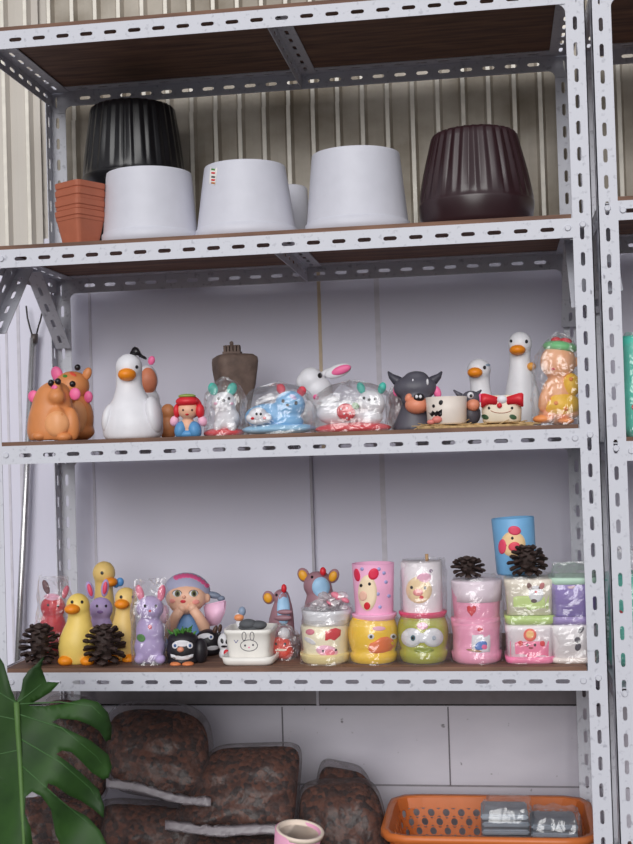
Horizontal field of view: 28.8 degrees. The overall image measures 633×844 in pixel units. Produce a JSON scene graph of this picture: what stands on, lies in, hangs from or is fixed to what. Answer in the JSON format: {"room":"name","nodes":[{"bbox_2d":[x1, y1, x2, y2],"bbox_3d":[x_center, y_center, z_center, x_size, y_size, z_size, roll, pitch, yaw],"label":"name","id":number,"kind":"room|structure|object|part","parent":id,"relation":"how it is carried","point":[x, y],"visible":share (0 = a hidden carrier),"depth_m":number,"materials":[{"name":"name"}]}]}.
{"room":"plant shop","nodes":[
{"label":"plant shop","id":0,"kind":"room"},
{"bbox_2d":[0,0,632,843],"bbox_3d":[0.557,-0.532,2.858,6.000,3.200,0.074,-2,-1,8],"label":"wall","id":1,"kind":"structure","parent":0,"point":[240,525],"depth_m":2.91,"materials":[{"name":"paint"}]},
{"bbox_2d":[4,285,14,662],"bbox_3d":[-0.751,0.123,3.016,0.006,1.096,0.002,-2,-1,8],"label":"trim","id":2,"kind":"structure","parent":1,"relation":"attached to","point":[6,334],"depth_m":3.01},
{"bbox_2d":[0,0,31,245],"bbox_3d":[-1.563,-1.231,3.146,1.711,1.664,0.002,-2,-1,8],"label":"trim","id":3,"kind":"structure","parent":1,"relation":"attached to","point":[1,1],"depth_m":3.01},
{"bbox_2d":[16,282,27,657],"bbox_3d":[-0.720,0.122,3.011,0.008,1.096,0.002,-2,-1,8],"label":"trim","id":4,"kind":"structure","parent":1,"relation":"attached to","point":[17,309],"depth_m":3.01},
{"bbox_2d":[88,284,99,683],"bbox_3d":[-0.539,0.116,2.985,0.006,1.096,0.002,-2,-1,8],"label":"trim","id":5,"kind":"structure","parent":1,"relation":"attached to","point":[89,296],"depth_m":2.99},
{"bbox_2d":[281,707,283,745],"bbox_3d":[-0.079,0.766,2.917,0.003,0.182,0.002,-2,-1,8],"label":"trim","id":6,"kind":"structure","parent":1,"relation":"attached to","point":[281,707],"depth_m":2.92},
{"bbox_2d":[30,704,598,705],"bbox_3d":[0.590,0.644,2.817,6.000,0.007,0.008,-2,-1,8],"label":"trim","id":7,"kind":"structure","parent":1,"relation":"attached to","point":[30,704],"depth_m":2.89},
{"bbox_2d":[309,456,319,704],"bbox_3d":[-0.005,0.362,2.894,0.006,0.601,0.015,-2,-1,8],"label":"trim","id":8,"kind":"structure","parent":1,"relation":"attached to","point":[310,457],"depth_m":2.89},
{"bbox_2d":[12,688,625,703],"bbox_3d":[0.588,0.623,2.809,6.000,0.035,0.022,-2,-1,8],"label":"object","id":9,"kind":"structure","parent":1,"relation":"attached to","point":[103,697],"depth_m":2.88,"materials":[{"name":"metal"}]},
{"bbox_2d":[316,272,324,447],"bbox_3d":[0.009,-0.192,2.909,0.008,0.516,0.002,-2,-1,8],"label":"trim","id":10,"kind":"structure","parent":1,"relation":"attached to","point":[318,273],"depth_m":2.91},
{"bbox_2d":[46,0,619,119],"bbox_3d":[1.393,-1.474,2.719,4.177,1.373,0.002,-2,-1,8],"label":"trim","id":11,"kind":"structure","parent":1,"relation":"attached to","point":[47,1],"depth_m":2.93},
{"bbox_2d":[48,81,624,222],"bbox_3d":[1.417,-0.648,2.694,4.177,0.301,0.002,-2,-1,8],"label":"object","id":12,"kind":"structure","parent":1,"relation":"attached to","point":[618,83],"depth_m":2.88,"materials":[{"name":"metal"}]},
{"bbox_2d":[374,278,387,560],"bbox_3d":[0.153,0.093,2.883,0.012,1.096,0.002,-2,-1,8],"label":"trim","id":13,"kind":"structure","parent":1,"relation":"attached to","point":[376,280],"depth_m":2.88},
{"bbox_2d":[447,707,450,784],"bbox_3d":[0.308,0.753,2.861,0.003,0.182,0.002,-2,-1,8],"label":"trim","id":14,"kind":"structure","parent":1,"relation":"attached to","point":[447,707],"depth_m":2.86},
{"bbox_2d":[298,783,629,788],"bbox_3d":[0.596,0.834,2.816,6.000,0.004,0.002,-2,-1,8],"label":"trim","id":15,"kind":"structure","parent":1,"relation":"attached to","point":[298,783],"depth_m":2.85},
{"bbox_3d":[0.134,1.060,-0.366,8.000,0.100,6.600,-2,-1,8],"label":"floor","id":16,"kind":"structure","parent":0,"visible":0},
{"bbox_2d":[13,306,41,699],"bbox_3d":[-0.708,0.414,2.977,0.129,1.391,0.018,-2,-1,0],"label":"pole","id":17,"kind":"object","parent":16,"relation":"on","point":[34,337],"visible":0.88,"depth_m":2.97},
{"bbox_2d":[0,657,111,843],"bbox_3d":[-0.542,0.735,2.116,0.366,0.700,0.220,-2,-1,8],"label":"monstera plant","id":18,"kind":"object","parent":16,"relation":"on","point":[30,741],"visible":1,"depth_m":2.13,"materials":[{"name":"green plant"}]},
{"bbox_2d":[0,0,613,843],"bbox_3d":[-0.036,0.125,2.622,1.221,1.912,0.440,-2,-1,8],"label":"shelf rack","id":19,"kind":"object","parent":16,"relation":"on","point":[324,40],"visible":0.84,"depth_m":2.49,"materials":[{"name":"white metal"}]},
{"bbox_3d":[-0.650,0.141,2.515,0.037,1.912,0.037,-2,-1,8],"label":"post","id":20,"kind":"part","parent":19,"relation":"part of","materials":[{"name":"white metal"}]},
{"bbox_2d":[18,623,59,664],"bbox_3d":[-0.568,0.454,2.526,0.084,0.086,0.092,-2,-1,8],"label":"pine cone","id":21,"kind":"object","parent":19,"relation":"on","point":[39,640],"visible":1,"depth_m":2.51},
{"bbox_2d":[27,378,80,440],"bbox_3d":[-0.545,-0.025,2.553,0.096,0.129,0.112,-1,-2,-34],"label":"animal figurine","id":22,"kind":"object","parent":19,"relation":"on","point":[52,414],"visible":0.99,"depth_m":2.52,"materials":[{"name":"ceramic"}]},
{"bbox_2d":[40,580,68,652],"bbox_3d":[-0.564,0.413,2.650,0.083,0.172,0.078,-2,-1,8],"label":"rabbit figurine","id":23,"kind":"object","parent":19,"relation":"on","point":[53,605],"visible":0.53,"depth_m":2.63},
{"bbox_3d":[-0.593,0.147,2.904,0.037,1.912,0.037,-2,-1,8],"label":"post","id":24,"kind":"part","parent":19,"relation":"part of","materials":[{"name":"white metal"}]},
{"bbox_2d":[25,797,102,843],"bbox_3d":[-0.563,0.881,2.684,0.219,0.148,0.148,-2,-1,8],"label":"bag","id":25,"kind":"object","parent":19,"relation":"on","point":[38,813],"visible":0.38,"depth_m":2.65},
{"bbox_2d":[47,700,106,798],"bbox_3d":[-0.545,0.732,2.761,0.184,0.232,0.146,-2,-1,8],"label":"bag","id":26,"kind":"object","parent":25,"relation":"on","point":[87,731],"visible":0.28,"depth_m":2.73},
{"bbox_3d":[-0.601,-0.756,2.936,0.036,0.041,0.002,-2,-1,8],"label":"corner plate","id":27,"kind":"part","parent":19,"relation":"part of","materials":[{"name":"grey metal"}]},
{"bbox_3d":[-0.588,-0.309,2.926,0.036,0.041,0.002,-2,-1,8],"label":"corner plate","id":28,"kind":"part","parent":19,"relation":"part of","materials":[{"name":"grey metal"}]},
{"bbox_3d":[-0.576,0.089,2.917,0.036,0.041,0.002,-2,-1,8],"label":"corner plate","id":29,"kind":"part","parent":19,"relation":"part of","materials":[{"name":"white metal"}]},
{"bbox_2d":[51,364,94,439],"bbox_3d":[-0.523,-0.042,2.667,0.078,0.166,0.078,-1,-2,-36],"label":"animal figurine","id":30,"kind":"object","parent":19,"relation":"on","point":[72,379],"visible":0.52,"depth_m":2.65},
{"bbox_2d":[58,593,95,665],"bbox_3d":[-0.491,0.423,2.532,0.082,0.142,0.078,-2,-1,8],"label":"duck figurine","id":31,"kind":"object","parent":19,"relation":"on","point":[78,624],"visible":0.9,"depth_m":2.51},
{"bbox_2d":[55,208,104,242],"bbox_3d":[-0.487,-0.397,2.544,0.079,0.071,0.079,-3,-2,39],"label":"square pot","id":32,"kind":"object","parent":19,"relation":"on","point":[74,224],"visible":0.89,"depth_m":2.52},
{"bbox_2d":[55,197,104,211],"bbox_3d":[-0.487,-0.418,2.545,0.079,0.071,0.079,-3,-2,39],"label":"square pot","id":33,"kind":"object","parent":32,"relation":"on","point":[76,202],"visible":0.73,"depth_m":2.52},
{"bbox_2d":[55,187,104,201],"bbox_3d":[-0.487,-0.439,2.545,0.079,0.071,0.079,-3,-2,39],"label":"square pot","id":34,"kind":"object","parent":33,"relation":"on","point":[76,191],"visible":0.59,"depth_m":2.52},
{"bbox_2d":[55,179,104,191],"bbox_3d":[-0.487,-0.455,2.545,0.079,0.071,0.079,-3,-2,39],"label":"square pot","id":35,"kind":"object","parent":34,"relation":"in","point":[76,182],"visible":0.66,"depth_m":2.52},
{"bbox_2d":[86,579,112,650],"bbox_3d":[-0.462,0.416,2.635,0.054,0.160,0.051,-3,-2,40],"label":"rabbit figurine","id":36,"kind":"object","parent":19,"relation":"on","point":[101,608],"visible":0.66,"depth_m":2.62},
{"bbox_2d":[82,623,125,665],"bbox_3d":[-0.431,0.450,2.499,0.091,0.084,0.094,-2,-1,8],"label":"pine cone","id":37,"kind":"object","parent":19,"relation":"on","point":[104,640],"visible":1,"depth_m":2.48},
{"bbox_2d":[91,561,123,622],"bbox_3d":[-0.476,0.407,2.779,0.064,0.186,0.081,0,-2,-44],"label":"duck figurine","id":38,"kind":"object","parent":19,"relation":"on","point":[103,570],"visible":0.41,"depth_m":2.77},
{"bbox_2d":[108,587,136,661],"bbox_3d":[-0.403,0.418,2.557,0.066,0.149,0.067,-2,-1,8],"label":"duck figurine","id":39,"kind":"object","parent":19,"relation":"on","point":[126,597],"visible":0.71,"depth_m":2.54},
{"bbox_2d":[101,347,162,438],"bbox_3d":[-0.380,-0.059,2.551,0.129,0.188,0.109,-2,-1,8],"label":"figurine","id":40,"kind":"object","parent":19,"relation":"on","point":[131,413],"visible":0.91,"depth_m":2.51,"materials":[{"name":"ceramic"}]},
{"bbox_2d":[101,165,196,239],"bbox_3d":[-0.348,-0.441,2.578,0.203,0.153,0.203,-2,-1,8],"label":"planter","id":41,"kind":"object","parent":19,"relation":"on","point":[148,201],"visible":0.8,"depth_m":2.50,"materials":[{"name":"plastic"}]},
{"bbox_2d":[134,585,165,663],"bbox_3d":[-0.338,0.403,2.504,0.081,0.174,0.074,-2,-1,8],"label":"rabbit figurine","id":42,"kind":"object","parent":19,"relation":"on","point":[149,647],"visible":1,"depth_m":2.48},
{"bbox_2d":[142,356,161,407],"bbox_3d":[-0.367,-0.053,2.695,0.064,0.181,0.060,-2,-1,16],"label":"pig figurine","id":43,"kind":"object","parent":19,"relation":"on","point":[149,375],"visible":0.29,"depth_m":2.67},
{"bbox_2d":[102,803,203,843],"bbox_3d":[-0.349,0.884,2.671,0.273,0.128,0.151,-2,-1,8],"label":"bag","id":44,"kind":"object","parent":19,"relation":"on","point":[124,823],"visible":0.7,"depth_m":2.65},
{"bbox_2d":[106,709,210,806],"bbox_3d":[-0.347,0.729,2.723,0.277,0.198,0.201,-2,-1,8],"label":"bag","id":45,"kind":"object","parent":44,"relation":"on","point":[163,754],"visible":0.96,"depth_m":2.70,"materials":[{"name":"plastic"}]},
{"bbox_2d":[161,404,174,436],"bbox_3d":[-0.320,-0.002,2.652,0.037,0.074,0.038,-2,-1,8],"label":"figurine","id":46,"kind":"object","parent":19,"relation":"on","point":[167,409],"visible":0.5,"depth_m":2.64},
{"bbox_2d":[166,625,207,665],"bbox_3d":[-0.263,0.450,2.491,0.083,0.073,0.066,-2,-1,8],"label":"pot","id":47,"kind":"object","parent":19,"relation":"on","point":[184,647],"visible":1,"depth_m":2.47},
{"bbox_3d":[-0.270,0.455,2.495,0.068,0.064,0.060,-2,-1,8],"label":"pot","id":48,"kind":"part","parent":47,"relation":"part of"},
{"bbox_2d":[170,394,206,436],"bbox_3d":[-0.260,-0.013,2.498,0.059,0.087,0.061,-1,-2,-38],"label":"figurine","id":49,"kind":"object","parent":19,"relation":"on","point":[188,406],"visible":0.92,"depth_m":2.48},
{"bbox_3d":[-0.262,-0.053,2.494,0.036,0.009,0.028,-2,-1,8],"label":"crown","id":50,"kind":"part","parent":49,"relation":"part of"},
{"bbox_2d":[160,572,225,647],"bbox_3d":[-0.268,0.406,2.631,0.127,0.167,0.100,-3,-2,39],"label":"figurine","id":51,"kind":"object","parent":19,"relation":"on","point":[186,593],"visible":0.82,"depth_m":2.61,"materials":[{"name":"ceramic"}]},
{"bbox_3d":[-0.302,0.423,2.612,0.030,0.080,0.067,-1,-2,-42],"label":"arm","id":52,"kind":"part","parent":51,"relation":"part of"},
{"bbox_3d":[-0.245,0.421,2.604,0.033,0.081,0.056,-3,-2,41],"label":"arm","id":53,"kind":"part","parent":51,"relation":"part of"},
{"bbox_2d":[197,624,221,655],"bbox_3d":[-0.226,0.456,2.584,0.060,0.064,0.053,-2,-1,8],"label":"pot","id":54,"kind":"object","parent":19,"relation":"on","point":[210,636],"visible":0.62,"depth_m":2.56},
{"bbox_2d":[217,632,227,657],"bbox_3d":[-0.188,0.459,2.537,0.031,0.054,0.025,-3,-2,34],"label":"figurine","id":55,"kind":"object","parent":19,"relation":"on","point":[222,642],"visible":0.55,"depth_m":2.53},
{"bbox_2d":[203,383,244,435],"bbox_3d":[-0.187,-0.033,2.522,0.095,0.122,0.084,-2,-1,8],"label":"dog figurine","id":56,"kind":"object","parent":19,"relation":"on","point":[226,418],"visible":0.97,"depth_m":2.50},
{"bbox_2d":[188,835,273,843],"bbox_3d":[-0.184,0.908,2.622,0.315,0.069,0.146,-2,-1,8],"label":"bag","id":57,"kind":"object","parent":19,"relation":"on","point":[240,839],"visible":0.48,"depth_m":2.62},
{"bbox_2d":[165,746,298,836],"bbox_3d":[-0.172,0.792,2.659,0.275,0.174,0.199,-2,-1,8],"label":"bag","id":58,"kind":"object","parent":57,"relation":"on","point":[251,790],"visible":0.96,"depth_m":2.63,"materials":[{"name":"plastic"}]},
{"bbox_2d":[212,341,257,434],"bbox_3d":[-0.179,-0.073,2.734,0.092,0.212,0.092,-1,-1,-19],"label":"pot","id":59,"kind":"object","parent":19,"relation":"on","point":[237,367],"visible":0.84,"depth_m":2.70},
{"bbox_3d":[-0.186,-0.162,2.727,0.040,0.034,0.022,-2,-1,8],"label":"knob","id":60,"kind":"part","parent":59,"relation":"part of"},
{"bbox_2d":[195,159,296,234],"bbox_3d":[-0.146,-0.450,2.558,0.212,0.157,0.212,-2,-1,8],"label":"planter","id":61,"kind":"object","parent":19,"relation":"on","point":[238,195],"visible":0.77,"depth_m":2.48,"materials":[{"name":"plastic"}]},
{"bbox_2d":[222,619,278,665],"bbox_3d":[-0.132,0.439,2.485,0.109,0.087,0.109,-2,-1,8],"label":"square planter","id":62,"kind":"object","parent":19,"relation":"on","point":[251,643],"visible":1,"depth_m":2.44,"materials":[{"name":"ceramic"}]},
{"bbox_2d":[234,607,245,627],"bbox_3d":[-0.155,0.397,2.499,0.024,0.045,0.021,-2,-1,8],"label":"gnome figurine","id":63,"kind":"object","parent":62,"relation":"on","point":[239,616],"visible":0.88,"depth_m":2.49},
{"bbox_3d":[-0.131,0.447,2.485,0.099,0.069,0.099,-2,-1,8],"label":"pot","id":64,"kind":"part","parent":62,"relation":"part of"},
{"bbox_2d":[242,384,315,433],"bbox_3d":[-0.080,-0.029,2.506,0.163,0.108,0.106,-2,-1,8],"label":"cat figurine","id":65,"kind":"object","parent":19,"relation":"on","point":[284,415],"visible":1,"depth_m":2.48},
{"bbox_2d":[263,584,295,649],"bbox_3d":[-0.080,0.414,2.624,0.069,0.140,0.059,-2,-1,8],"label":"figurine","id":66,"kind":"object","parent":19,"relation":"on","point":[281,613],"visible":0.75,"depth_m":2.61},
{"bbox_3d":[-0.070,0.407,2.599,0.041,0.024,0.013,-2,-1,8],"label":"arm","id":67,"kind":"part","parent":66,"relation":"part of"},
{"bbox_2d":[274,627,293,658],"bbox_3d":[-0.066,0.443,2.506,0.068,0.078,0.057,-2,-1,8],"label":"figurine","id":68,"kind":"object","parent":19,"relation":"on","point":[282,644],"visible":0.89,"depth_m":2.49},
{"bbox_2d":[288,184,307,228],"bbox_3d":[-0.061,-0.445,2.738,0.106,0.151,0.106,-2,-1,8],"label":"planter","id":69,"kind":"object","parent":19,"relation":"on","point":[298,194],"visible":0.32,"depth_m":2.70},
{"bbox_2d":[274,819,323,843],"bbox_3d":[-0.038,0.866,2.444,0.110,0.136,0.096,-2,-1,24],"label":"planter","id":70,"kind":"object","parent":19,"relation":"on","point":[290,831],"visible":1,"depth_m":2.44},
{"bbox_2d":[297,567,338,647],"bbox_3d":[0.003,0.396,2.648,0.078,0.172,0.078,-1,-2,-37],"label":"figurine","id":71,"kind":"object","parent":19,"relation":"on","point":[315,582],"visible":0.48,"depth_m":2.63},
{"bbox_2d":[296,363,350,432],"bbox_3d":[0.017,-0.050,2.654,0.118,0.150,0.077,-2,-1,8],"label":"rabbit figurine","id":72,"kind":"object","parent":19,"relation":"on","point":[319,390],"visible":0.59,"depth_m":2.63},
{"bbox_2d":[300,623,350,664],"bbox_3d":[0.019,0.433,2.461,0.106,0.089,0.112,-2,-1,8],"label":"planter","id":73,"kind":"object","parent":19,"relation":"on","point":[321,645],"visible":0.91,"depth_m":2.42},
{"bbox_2d":[302,591,351,626],"bbox_3d":[0.021,0.370,2.461,0.104,0.066,0.107,-2,-1,8],"label":"planter","id":74,"kind":"object","parent":73,"relation":"on","point":[330,615],"visible":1,"depth_m":2.44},
{"bbox_2d":[302,606,351,626],"bbox_3d":[0.021,0.388,2.461,0.100,0.030,0.100,-2,-1,8],"label":"cup","id":75,"kind":"object","parent":74,"relation":"on","point":[316,616],"depth_m":2.43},
{"bbox_2d":[299,783,388,843],"bbox_3d":[0.061,0.851,2.627,0.220,0.167,0.152,-2,-1,8],"label":"bag","id":76,"kind":"object","parent":19,"relation":"on","point":[347,813],"visible":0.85,"depth_m":2.61,"materials":[{"name":"plastic"}]},
{"bbox_2d":[315,382,390,431],"bbox_3d":[0.074,-0.034,2.478,0.172,0.107,0.110,-2,-1,8],"label":"cat figurine","id":77,"kind":"object","parent":19,"relation":"on","point":[363,414],"visible":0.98,"depth_m":2.45,"materials":[{"name":"ceramic"}]},
{"bbox_3d":[0.073,0.010,2.477,0.155,0.020,0.084,-2,-1,8],"label":"dish","id":78,"kind":"part","parent":77,"relation":"part of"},
{"bbox_2d":[318,767,389,843],"bbox_3d":[0.089,0.850,2.751,0.217,0.174,0.136,-2,-1,8],"label":"bag","id":79,"kind":"object","parent":19,"relation":"on","point":[328,775],"visible":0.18,"depth_m":2.78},
{"bbox_2d":[305,145,409,228],"bbox_3d":[0.082,-0.463,2.525,0.215,0.168,0.215,-2,-1,8],"label":"planter","id":80,"kind":"object","parent":19,"relation":"on","point":[352,185],"visible":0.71,"depth_m":2.44,"materials":[{"name":"plastic"}]},
{"bbox_2d":[348,617,397,664],"bbox_3d":[0.114,0.429,2.447,0.109,0.092,0.110,-2,-1,8],"label":"planter","id":81,"kind":"object","parent":19,"relation":"on","point":[371,642],"visible":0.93,"depth_m":2.41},
{"bbox_2d":[352,561,396,620],"bbox_3d":[0.114,0.337,2.448,0.089,0.113,0.089,-2,-1,8],"label":"planter","id":82,"kind":"object","parent":81,"relation":"on","point":[373,581],"visible":1,"depth_m":2.41,"materials":[{"name":"ceramic"}]},
{"bbox_2d":[388,392,401,429],"bbox_3d":[0.165,-0.033,2.530,0.052,0.102,0.054,-2,-1,8],"label":"figurine","id":83,"kind":"object","parent":19,"relation":"on","point":[395,403],"visible":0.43,"depth_m":2.52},
{"bbox_2d":[387,371,442,429],"bbox_3d":[0.199,-0.044,2.473,0.078,0.120,0.086,-1,-2,-40],"label":"figurine","id":84,"kind":"object","parent":19,"relation":"on","point":[413,389],"visible":0.8,"depth_m":2.45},
{"bbox_2d":[397,616,448,663],"bbox_3d":[0.212,0.423,2.433,0.109,0.096,0.109,-2,-1,8],"label":"planter","id":85,"kind":"object","parent":19,"relation":"on","point":[421,641],"visible":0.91,"depth_m":2.39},
{"bbox_2d":[399,554,446,618],"bbox_3d":[0.210,0.323,2.434,0.098,0.126,0.098,-2,-1,8],"label":"planter","id":86,"kind":"object","parent":85,"relation":"on","point":[421,578],"visible":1,"depth_m":2.40,"materials":[{"name":"ceramic"}]},
{"bbox_2d":[418,124,533,221],"bbox_3d":[0.322,-0.485,2.500,0.233,0.198,0.233,-2,-1,8],"label":"pot","id":87,"kind":"object","parent":19,"relation":"on","point":[474,171],"visible":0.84,"depth_m":2.41,"materials":[{"name":"plastic"}]},
{"bbox_2d":[451,615,501,664],"bbox_3d":[0.315,0.424,2.417,0.102,0.088,0.104,-2,-1,8],"label":"planter","id":88,"kind":"object","parent":19,"relation":"on","point":[475,641],"visible":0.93,"depth_m":2.38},
{"bbox_2d":[451,577,501,618],"bbox_3d":[0.315,0.344,2.418,0.102,0.090,0.106,-2,-1,8],"label":"planter","id":89,"kind":"object","parent":88,"relation":"on","point":[480,597],"visible":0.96,"depth_m":2.38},
{"bbox_2d":[450,555,485,578],"bbox_3d":[0.297,0.284,2.417,0.066,0.044,0.066,-2,-1,-9],"label":"pine cone","id":90,"kind":"object","parent":89,"relation":"on","point":[466,563],"visible":1,"depth_m":2.40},
{"bbox_2d":[471,635,490,652],"bbox_3d":[0.317,0.427,2.374,0.038,0.036,0.007,-2,-1,-6],"label":"picture","id":91,"kind":"object","parent":88,"relation":"attached to","point":[479,643],"depth_m":2.37},
{"bbox_2d":[412,419,540,428],"bbox_3d":[0.313,0.003,2.431,0.253,0.019,0.142,-2,-1,8],"label":"mat","id":92,"kind":"object","parent":19,"relation":"on","point":[521,423],"visible":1,"depth_m":2.37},
{"bbox_2d":[426,396,466,424],"bbox_3d":[0.255,-0.022,2.413,0.080,0.054,0.085,-2,-1,8],"label":"pot","id":93,"kind":"object","parent":92,"relation":"on","point":[450,410],"visible":0.98,"depth_m":2.38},
{"bbox_2d":[453,390,481,423],"bbox_3d":[0.304,-0.031,2.445,0.040,0.070,0.054,0,-2,-44],"label":"figurine","id":94,"kind":"object","parent":92,"relation":"on","point":[473,398],"visible":0.68,"depth_m":2.43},
{"bbox_2d":[481,393,522,422],"bbox_3d":[0.361,-0.027,2.397,0.081,0.057,0.083,-2,-1,8],"label":"pot","id":95,"kind":"object","parent":92,"relation":"on","point":[495,408],"visible":0.98,"depth_m":2.36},
{"bbox_2d":[467,359,491,422],"bbox_3d":[0.349,-0.060,2.624,0.073,0.149,0.067,-1,-1,-21],"label":"duck figurine","id":96,"kind":"object","parent":19,"relation":"on","point":[478,370],"visible":0.4,"depth_m":2.61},
{"bbox_2d":[381,794,593,843],"bbox_3d":[0.362,0.874,2.581,0.436,0.102,0.306,-2,-1,8],"label":"plastic basket","id":97,"kind":"object","parent":19,"relation":"on","point":[392,831],"visible":0.74,"depth_m":2.70,"materials":[{"name":"plastic"}]},
{"bbox_2d":[481,801,530,836],"bbox_3d":[0.396,0.852,2.561,0.117,0.135,0.133,-2,-1,8],"label":"packet","id":98,"kind":"object","parent":97,"relation":"in","point":[498,818],"visible":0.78,"depth_m":2.52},
{"bbox_2d":[481,801,527,819],"bbox_3d":[0.390,0.808,2.563,0.096,0.010,0.099,-2,-1,8],"label":"tray","id":99,"kind":"object","parent":98,"relation":"on","point":[490,810],"depth_m":2.54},
{"bbox_2d":[481,818,528,834],"bbox_3d":[0.391,0.838,2.562,0.099,0.010,0.102,-2,-1,8],"label":"tray","id":100,"kind":"object","parent":98,"relation":"on","point":[489,827],"depth_m":2.52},
{"bbox_2d":[482,810,529,826],"bbox_3d":[0.393,0.823,2.563,0.097,0.010,0.100,-2,-1,8],"label":"tray","id":101,"kind":"object","parent":98,"relation":"on","point":[490,818],"depth_m":2.52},
{"bbox_2d":[484,826,530,836],"bbox_3d":[0.396,0.853,2.561,0.097,0.010,0.101,-2,-1,8],"label":"tray","id":102,"kind":"object","parent":98,"relation":"on","point":[488,831],"depth_m":2.52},
{"bbox_2d":[529,811,577,836],"bbox_3d":[0.490,0.855,2.532,0.111,0.122,0.132,-2,-1,8],"label":"packet","id":103,"kind":"object","parent":97,"relation":"in","point":[543,823],"visible":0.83,"depth_m":2.50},
{"bbox_2d":[531,828,577,836],"bbox_3d":[0.488,0.834,2.531,0.092,0.011,0.103,-2,-1,10],"label":"tray","id":104,"kind":"object","parent":103,"relation":"on","point":[535,832],"depth_m":2.49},
{"bbox_2d":[505,332,540,424],"bbox_3d":[0.430,-0.089,2.579,0.078,0.200,0.080,-2,-1,8],"label":"figurine","id":105,"kind":"object","parent":19,"relation":"on","point":[521,378],"visible":0.62,"depth_m":2.56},
{"bbox_2d":[505,623,554,663],"bbox_3d":[0.417,0.424,2.405,0.101,0.081,0.102,-2,-1,8],"label":"square planter","id":106,"kind":"object","parent":19,"relation":"on","point":[526,644],"visible":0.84,"depth_m":2.36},
{"bbox_2d":[504,574,554,624],"bbox_3d":[0.416,0.343,2.407,0.106,0.094,0.107,-2,-1,8],"label":"square planter","id":107,"kind":"object","parent":106,"relation":"on","point":[528,599],"visible":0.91,"depth_m":2.36,"materials":[{"name":"ceramic"}]},
{"bbox_2d":[491,516,536,575],"bbox_3d":[0.394,0.246,2.463,0.086,0.115,0.086,-1,-2,-37],"label":"planter","id":108,"kind":"object","parent":107,"relation":"on","point":[509,532],"visible":0.85,"depth_m":2.43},
{"bbox_2d":[506,544,547,576],"bbox_3d":[0.410,0.269,2.390,0.078,0.063,0.078,-2,-1,30],"label":"pine cone","id":109,"kind":"object","parent":107,"relation":"on","point":[527,560],"visible":1,"depth_m":2.38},
{"bbox_3d":[0.537,-0.793,2.768,0.036,0.041,0.002,-2,-1,8],"label":"corner plate","id":110,"kind":"part","parent":19,"relation":"part of","materials":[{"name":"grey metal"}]},
{"bbox_2d":[533,337,578,424],"bbox_3d":[0.474,-0.086,2.421,0.110,0.184,0.092,-2,-1,8],"label":"figurine","id":111,"kind":"object","parent":19,"relation":"on","point":[558,403],"visible":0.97,"depth_m":2.39,"materials":[{"name":"ceramic"}]},
{"bbox_2d":[551,337,571,342],"bbox_3d":[0.479,-0.159,2.411,0.040,0.015,0.016,-2,-1,14],"label":"flower","id":112,"kind":"object","parent":111,"relation":"on","point":[555,339],"depth_m":2.40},
{"bbox_3d":[0.550,-0.347,2.758,0.036,0.041,0.002,-2,-1,8],"label":"corner plate","id":113,"kind":"part","parent":19,"relation":"part of","materials":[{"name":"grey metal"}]},
{"bbox_3d":[0.475,-0.801,2.350,0.036,0.041,0.002,-2,-1,8],"label":"corner plate","id":114,"kind":"part","parent":19,"relation":"part of","materials":[{"name":"white metal"}]},
{"bbox_3d":[0.562,0.052,2.749,0.036,0.041,0.002,-2,-1,8],"label":"corner plate","id":115,"kind":"part","parent":19,"relation":"part of","materials":[{"name":"white metal"}]},
{"bbox_3d":[0.578,0.109,2.731,0.037,1.912,0.037,-2,-1,8],"label":"post","id":116,"kind":"part","parent":19,"relation":"part of","materials":[{"name":"white metal"}]},
{"bbox_2d":[552,623,597,663],"bbox_3d":[0.499,0.422,2.394,0.096,0.080,0.097,-2,-1,8],"label":"square planter","id":117,"kind":"object","parent":19,"relation":"on","point":[569,642],"visible":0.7,"depth_m":2.35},
{"bbox_2d":[548,573,595,624],"bbox_3d":[0.500,0.328,2.395,0.102,0.119,0.107,-2,-1,8],"label":"square planter","id":118,"kind":"object","parent":117,"relation":"on","point":[568,589],"visible":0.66,"depth_m":2.35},
{"bbox_3d":[0.497,0.335,2.396,0.091,0.072,0.091,-2,-1,8],"label":"pot","id":119,"kind":"part","parent":118,"relation":"part of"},
{"bbox_3d":[0.521,0.102,2.342,0.037,1.912,0.037,-2,-1,8],"label":"post","id":120,"kind":"part","parent":19,"relation":"part of","materials":[{"name":"white metal"}]},
{"bbox_3d":[-0.401,-0.438,2.783,0.253,0.159,0.253,-2,-1,8],"label":"pot","id":121,"kind":"object","parent":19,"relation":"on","visible":0},
{"bbox_2d":[83,98,184,183],"bbox_3d":[-0.413,-0.613,2.788,0.230,0.194,0.230,-1,-2,-42],"label":"pot","id":122,"kind":"object","parent":121,"relation":"on","point":[121,132],"visible":0.59,"depth_m":2.70,"materials":[{"name":"plastic"}]},
{"bbox_2d":[576,0,632,843],"bbox_3d":[1.182,0.082,2.442,1.221,1.916,0.440,-2,-1,8],"label":"shelf rack","id":123,"kind":"object","parent":16,"relation":"on","point":[609,24],"visible":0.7,"depth_m":2.33,"materials":[{"name":"white metal"}]},
{"bbox_3d":[0.617,-0.800,2.757,0.036,0.041,0.002,-2,-1,8],"label":"corner plate","id":124,"kind":"part","parent":123,"relation":"part of","materials":[{"name":"grey metal"}]},
{"bbox_3d":[0.626,0.105,2.724,0.037,1.916,0.037,-2,-1,8],"label":"post","id":125,"kind":"part","parent":123,"relation":"part of","materials":[{"name":"white metal"}]},
{"bbox_2d":[605,570,632,665],"bbox_3d":[0.650,0.372,2.522,0.133,0.237,0.128,-2,-1,8],"label":"planter","id":126,"kind":"object","parent":123,"relation":"on","point":[620,582],"visible":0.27,"depth_m":2.49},
{"bbox_2d":[623,335,632,436],"bbox_3d":[0.645,-0.073,2.410,0.113,0.202,0.112,-2,-1,8],"label":"planter","id":127,"kind":"object","parent":123,"relation":"on","point":[627,340],"visible":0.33,"depth_m":2.37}
]}

